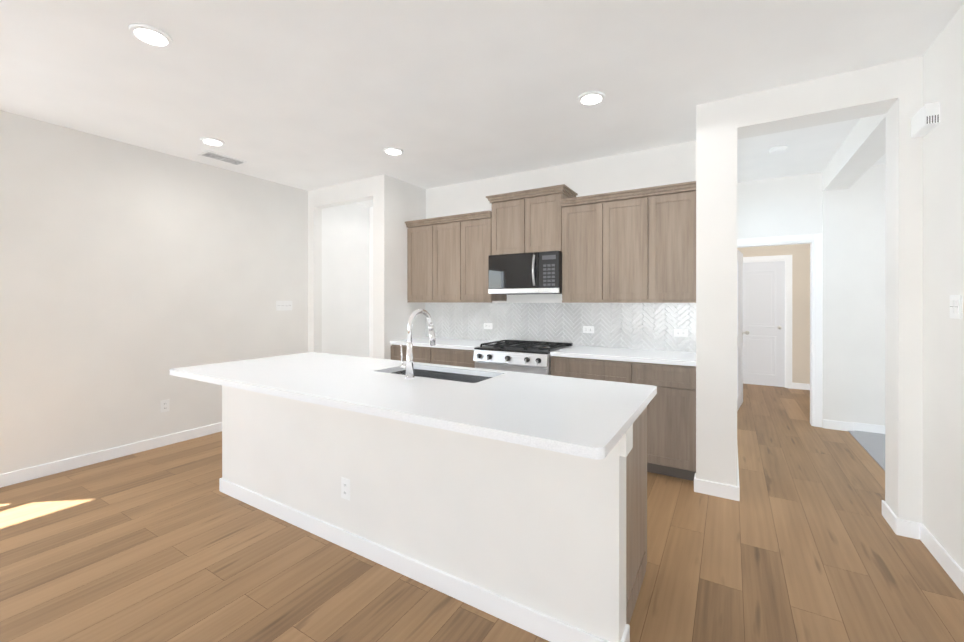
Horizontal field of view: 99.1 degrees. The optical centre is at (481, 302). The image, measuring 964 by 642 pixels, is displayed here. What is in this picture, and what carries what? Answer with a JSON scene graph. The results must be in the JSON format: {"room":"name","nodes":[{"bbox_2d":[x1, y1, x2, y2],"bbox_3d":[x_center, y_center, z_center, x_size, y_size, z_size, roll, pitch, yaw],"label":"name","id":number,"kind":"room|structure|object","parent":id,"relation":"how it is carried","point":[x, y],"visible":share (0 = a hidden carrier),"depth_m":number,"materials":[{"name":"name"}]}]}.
{"room":"kitchen","nodes":[
{"label":"kitchen","id":0,"kind":"room"},
{"bbox_2d":[0,110,307,473],"bbox_3d":[-3.729,-0.028,2.771,0.150,2.765,8.040,0,0,31],"label":"wall","id":1,"kind":"structure","parent":0,"point":[130,276],"depth_m":3.63,"materials":[{"name":"white paint"}]},
{"bbox_2d":[161,399,168,412],"bbox_3d":[-2.998,0.978,3.884,0.008,0.115,0.070,0,0,31],"label":"outlet","id":2,"kind":"object","parent":1,"relation":"attached to","point":[164,405],"visible":1,"depth_m":3.88,"materials":[{"name":"white plastic"}]},
{"bbox_2d":[276,301,291,310],"bbox_3d":[-2.372,0.041,4.917,0.009,0.107,0.193,0,0,31],"label":"light switch","id":3,"kind":"object","parent":1,"relation":"attached to","point":[283,305],"visible":1,"depth_m":4.91,"materials":[{"name":"white plastic"}]},
{"bbox_2d":[308,174,395,359],"bbox_3d":[-1.609,-0.031,4.913,1.320,2.765,0.121,0,0,31],"label":"wall","id":4,"kind":"structure","parent":0,"point":[352,246],"depth_m":5.38,"materials":[{"name":"white paint"}]},
{"bbox_2d":[396,179,423,339],"bbox_3d":[-0.925,-0.031,4.913,0.150,2.765,0.570,0,0,31],"label":"wall","id":5,"kind":"structure","parent":0,"point":[409,197],"depth_m":4.80,"materials":[{"name":"white paint"}]},
{"bbox_2d":[0,384,963,641],"bbox_3d":[0.475,1.385,2.332,8.100,0.060,12.000,0,0,31],"label":"floor","id":6,"kind":"structure","parent":0,"point":[800,541],"depth_m":2.12,"materials":[{"name":"wood"}]},
{"bbox_2d":[391,345,433,363],"bbox_3d":[-0.595,0.909,4.702,0.631,0.885,0.628,0,0,31],"label":"base cabinet","id":7,"kind":"object","parent":6,"relation":"on","point":[421,353],"depth_m":4.40,"materials":[{"name":"beige wood"}]},
{"bbox_2d":[219,385,656,641],"bbox_3d":[-0.489,0.912,2.536,2.808,0.885,0.749,0,0,31],"label":"kitchen island","id":8,"kind":"object","parent":6,"relation":"on","point":[518,499],"depth_m":1.89,"materials":[{"name":"white paint"}]},
{"bbox_2d":[170,353,656,460],"bbox_3d":[-0.566,0.452,2.412,2.816,0.035,1.080,0,0,31],"label":"island countertop","id":9,"kind":"structure","parent":8,"relation":"on","point":[575,417],"depth_m":1.92,"materials":[{"name":"white stone"}]},
{"bbox_2d":[398,309,435,380],"bbox_3d":[-0.376,0.235,2.448,0.092,0.398,0.265,0,0,31],"label":"faucet","id":10,"kind":"object","parent":9,"relation":"on","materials":[{"name":"silver metal"}]},
{"bbox_2d":[386,365,497,380],"bbox_3d":[-0.271,0.576,2.566,0.783,0.237,0.394,0,0,31],"label":"sink","id":11,"kind":"object","parent":9,"relation":"in","point":[450,374],"depth_m":2.74,"materials":[{"name":"grey metal"}]},
{"bbox_2d":[434,345,475,367],"bbox_3d":[-0.159,0.910,4.438,0.632,0.885,0.628,0,0,31],"label":"base cabinet","id":12,"kind":"object","parent":6,"relation":"on","point":[442,356],"depth_m":4.15,"materials":[{"name":"beige wood"}]},
{"bbox_2d":[390,337,504,348],"bbox_3d":[-0.378,0.450,4.566,1.141,0.035,0.636,0,0,31],"label":"countertop","id":13,"kind":"structure","parent":12,"relation":"on","point":[450,343],"depth_m":4.44,"materials":[{"name":"white stone"}]},
{"bbox_2d":[473,340,572,374],"bbox_3d":[0.405,0.878,4.023,0.756,0.949,0.726,0,0,31],"label":"range","id":14,"kind":"object","parent":6,"relation":"on","point":[524,356],"visible":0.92,"depth_m":3.80,"materials":[{"name":"silver metal"}]},
{"bbox_2d":[550,353,641,383],"bbox_3d":[1.083,0.911,3.687,0.747,0.885,0.628,0,0,31],"label":"base cabinet","id":15,"kind":"object","parent":6,"relation":"on","point":[595,368],"depth_m":3.40,"materials":[{"name":"beige wood"}]},
{"bbox_2d":[642,361,695,480],"bbox_3d":[1.520,0.911,3.422,0.518,0.885,0.628,0,0,31],"label":"base cabinet","id":16,"kind":"object","parent":6,"relation":"on","point":[671,425],"depth_m":3.12,"materials":[{"name":"beige wood"}]},
{"bbox_2d":[550,345,695,364],"bbox_3d":[1.250,0.451,3.580,1.143,0.035,0.636,0,0,31],"label":"countertop","id":17,"kind":"structure","parent":16,"relation":"on","point":[679,358],"depth_m":3.48,"materials":[{"name":"white stone"}]},
{"bbox_2d":[848,430,884,470],"bbox_3d":[4.158,1.348,2.903,1.990,0.012,2.170,0,0,31],"label":"carpet floor","id":18,"kind":"structure","parent":6,"relation":"on","point":[872,444],"depth_m":3.91,"materials":[{"name":"grey carpet"}]},
{"bbox_2d":[0,0,963,206],"bbox_3d":[0.475,-1.440,2.329,8.100,0.060,12.000,0,0,31],"label":"ceiling","id":19,"kind":"structure","parent":0,"point":[307,95],"depth_m":2.53,"materials":[{"name":"paint"}]},
{"bbox_2d":[128,23,172,47],"bbox_3d":[-1.741,-1.402,2.162,0.184,0.015,0.184,0,0,31],"label":"recessed light","id":20,"kind":"object","parent":19,"relation":"in","point":[150,35],"visible":1,"depth_m":2.14,"materials":[{"name":"white plastic"}]},
{"bbox_2d":[200,137,224,145],"bbox_3d":[-2.353,-1.404,3.585,0.184,0.015,0.184,0,0,31],"label":"recessed light","id":21,"kind":"object","parent":19,"relation":"in","point":[212,141],"visible":0.96,"depth_m":3.56,"materials":[{"name":"white plastic"}]},
{"bbox_2d":[198,150,246,165],"bbox_3d":[-2.521,-1.404,4.002,0.190,0.016,0.360,0,0,31],"label":"ceiling vent","id":22,"kind":"object","parent":19,"relation":"in","point":[221,157],"visible":1,"depth_m":3.98,"materials":[{"name":"white plastic"}]},
{"bbox_2d":[383,147,403,154],"bbox_3d":[-0.823,-1.404,3.815,0.184,0.015,0.184,0,0,31],"label":"recessed light","id":23,"kind":"object","parent":19,"relation":"in","point":[392,151],"visible":0.98,"depth_m":3.80,"materials":[{"name":"white plastic"}]},
{"bbox_2d":[578,91,604,105],"bbox_3d":[0.753,-1.403,2.827,0.184,0.015,0.184,0,0,31],"label":"recessed light","id":24,"kind":"object","parent":19,"relation":"in","point":[590,98],"visible":0.96,"depth_m":2.81,"materials":[{"name":"white plastic"}]},
{"bbox_2d":[769,145,786,154],"bbox_3d":[2.708,-1.393,3.759,0.140,0.038,0.140,0,0,31],"label":"smoke detector","id":25,"kind":"object","parent":19,"relation":"attached to","point":[777,150],"visible":1,"depth_m":3.73,"materials":[{"name":"white plastic"}]},
{"bbox_2d":[424,141,695,351],"bbox_3d":[0.569,-0.030,4.430,3.154,2.765,0.150,0,0,31],"label":"wall","id":26,"kind":"structure","parent":0,"point":[671,164],"depth_m":4.12,"materials":[{"name":"white paint"}]},
{"bbox_2d":[406,221,436,300],"bbox_3d":[-0.603,-0.462,4.869,0.441,0.885,0.349,0,0,31],"label":"upper cabinet","id":27,"kind":"object","parent":26,"relation":"attached to","point":[421,237],"depth_m":4.72,"materials":[{"name":"beige wood"}]},
{"bbox_2d":[437,217,464,300],"bbox_3d":[-0.304,-0.462,4.688,0.502,0.885,0.349,0,0,31],"label":"upper cabinet","id":28,"kind":"object","parent":26,"relation":"attached to","point":[451,231],"depth_m":4.51,"materials":[{"name":"beige wood"}]},
{"bbox_2d":[465,213,506,300],"bbox_3d":[-0.005,-0.462,4.507,0.441,0.885,0.349,0,0,31],"label":"upper cabinet","id":29,"kind":"object","parent":26,"relation":"attached to","point":[479,229],"depth_m":4.33,"materials":[{"name":"beige wood"}]},
{"bbox_2d":[489,193,532,254],"bbox_3d":[0.374,-0.768,4.278,0.441,0.572,0.349,0,0,31],"label":"upper cabinet","id":30,"kind":"object","parent":26,"relation":"attached to","point":[512,216],"depth_m":4.12,"materials":[{"name":"beige wood"}]},
{"bbox_2d":[488,251,561,294],"bbox_3d":[0.481,-0.282,4.148,0.756,0.394,0.455,0,0,31],"label":"over-the-range microwave","id":31,"kind":"object","parent":30,"relation":"attached to","point":[526,273],"visible":1,"depth_m":3.97,"materials":[{"name":"black metal"}]},
{"bbox_2d":[533,189,576,252],"bbox_3d":[0.647,-0.768,4.112,0.441,0.572,0.349,0,0,31],"label":"upper cabinet","id":32,"kind":"object","parent":26,"relation":"attached to","point":[547,203],"depth_m":3.92,"materials":[{"name":"beige wood"}]},
{"bbox_2d":[425,303,695,351],"bbox_3d":[0.596,0.217,4.337,3.046,0.429,0.020,0,0,31],"label":"tile backsplash","id":33,"kind":"structure","parent":26,"relation":"attached to","point":[662,326],"depth_m":4.12,"materials":[{"name":"white tile"}]},
{"bbox_2d":[561,197,608,300],"bbox_3d":[1.026,-0.469,3.883,0.442,0.900,0.349,0,0,31],"label":"upper cabinet","id":34,"kind":"object","parent":26,"relation":"attached to","point":[584,224],"depth_m":3.74,"materials":[{"name":"beige wood"}]},
{"bbox_2d":[609,189,656,300],"bbox_3d":[1.325,-0.468,3.702,0.502,0.900,0.349,0,0,31],"label":"upper cabinet","id":35,"kind":"object","parent":26,"relation":"attached to","point":[633,246],"depth_m":3.52,"materials":[{"name":"beige wood"}]},
{"bbox_2d":[657,185,695,300],"bbox_3d":[1.625,-0.468,3.521,0.442,0.900,0.349,0,0,31],"label":"upper cabinet","id":36,"kind":"object","parent":26,"relation":"attached to","point":[676,208],"depth_m":3.34,"materials":[{"name":"beige wood"}]},
{"bbox_2d":[696,62,895,514],"bbox_3d":[2.079,-0.028,2.751,1.110,2.765,0.240,0,0,31],"label":"wall","id":37,"kind":"structure","parent":0,"point":[852,202],"depth_m":2.93,"materials":[{"name":"white paint"}]},
{"bbox_2d":[737,249,748,410],"bbox_3d":[3.284,0.343,5.263,0.193,2.004,0.734,0,0,38],"label":"open door","id":38,"kind":"structure","parent":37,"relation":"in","point":[740,332],"depth_m":5.24,"materials":[{"name":"white wood"}]},
{"bbox_2d":[743,261,784,386],"bbox_3d":[4.515,0.341,6.679,0.668,2.004,0.121,0,0,31],"label":"door","id":39,"kind":"structure","parent":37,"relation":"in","point":[764,321],"depth_m":6.66,"materials":[{"name":"white wood"}]},
{"bbox_2d":[737,233,821,426],"bbox_3d":[3.331,0.302,4.731,0.900,2.100,0.136,0,0,31],"label":"door frame","id":40,"kind":"structure","parent":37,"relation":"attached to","point":[814,241],"depth_m":4.47,"materials":[{"name":"white wood"}]},
{"bbox_2d":[896,4,963,570],"bbox_3d":[1.416,-0.025,0.466,0.240,2.765,9.424,0,0,31],"label":"wall","id":41,"kind":"structure","parent":0,"point":[929,167],"depth_m":2.23,"materials":[{"name":"white paint"}]},
{"bbox_2d":[0,382,963,593],"bbox_3d":[0.609,1.307,2.485,7.630,0.095,11.200,0,0,31],"label":"baseboard","id":42,"kind":"structure","parent":41,"relation":"attached to","point":[951,567],"depth_m":3.15,"materials":[{"name":"white"}]},
{"bbox_2d":[911,102,939,137],"bbox_3d":[2.427,-0.998,2.250,0.057,0.115,0.206,0,0,31],"label":"door chime","id":43,"kind":"object","parent":41,"relation":"attached to","point":[925,119],"visible":0.98,"depth_m":2.19,"materials":[{"name":"white plastic"}]},
{"bbox_2d":[950,295,961,318],"bbox_3d":[2.301,0.020,1.997,0.009,0.116,0.116,0,0,31],"label":"light switch","id":44,"kind":"object","parent":41,"relation":"attached to","point":[955,306],"visible":1,"depth_m":1.98,"materials":[{"name":"white plastic"}]}
]}

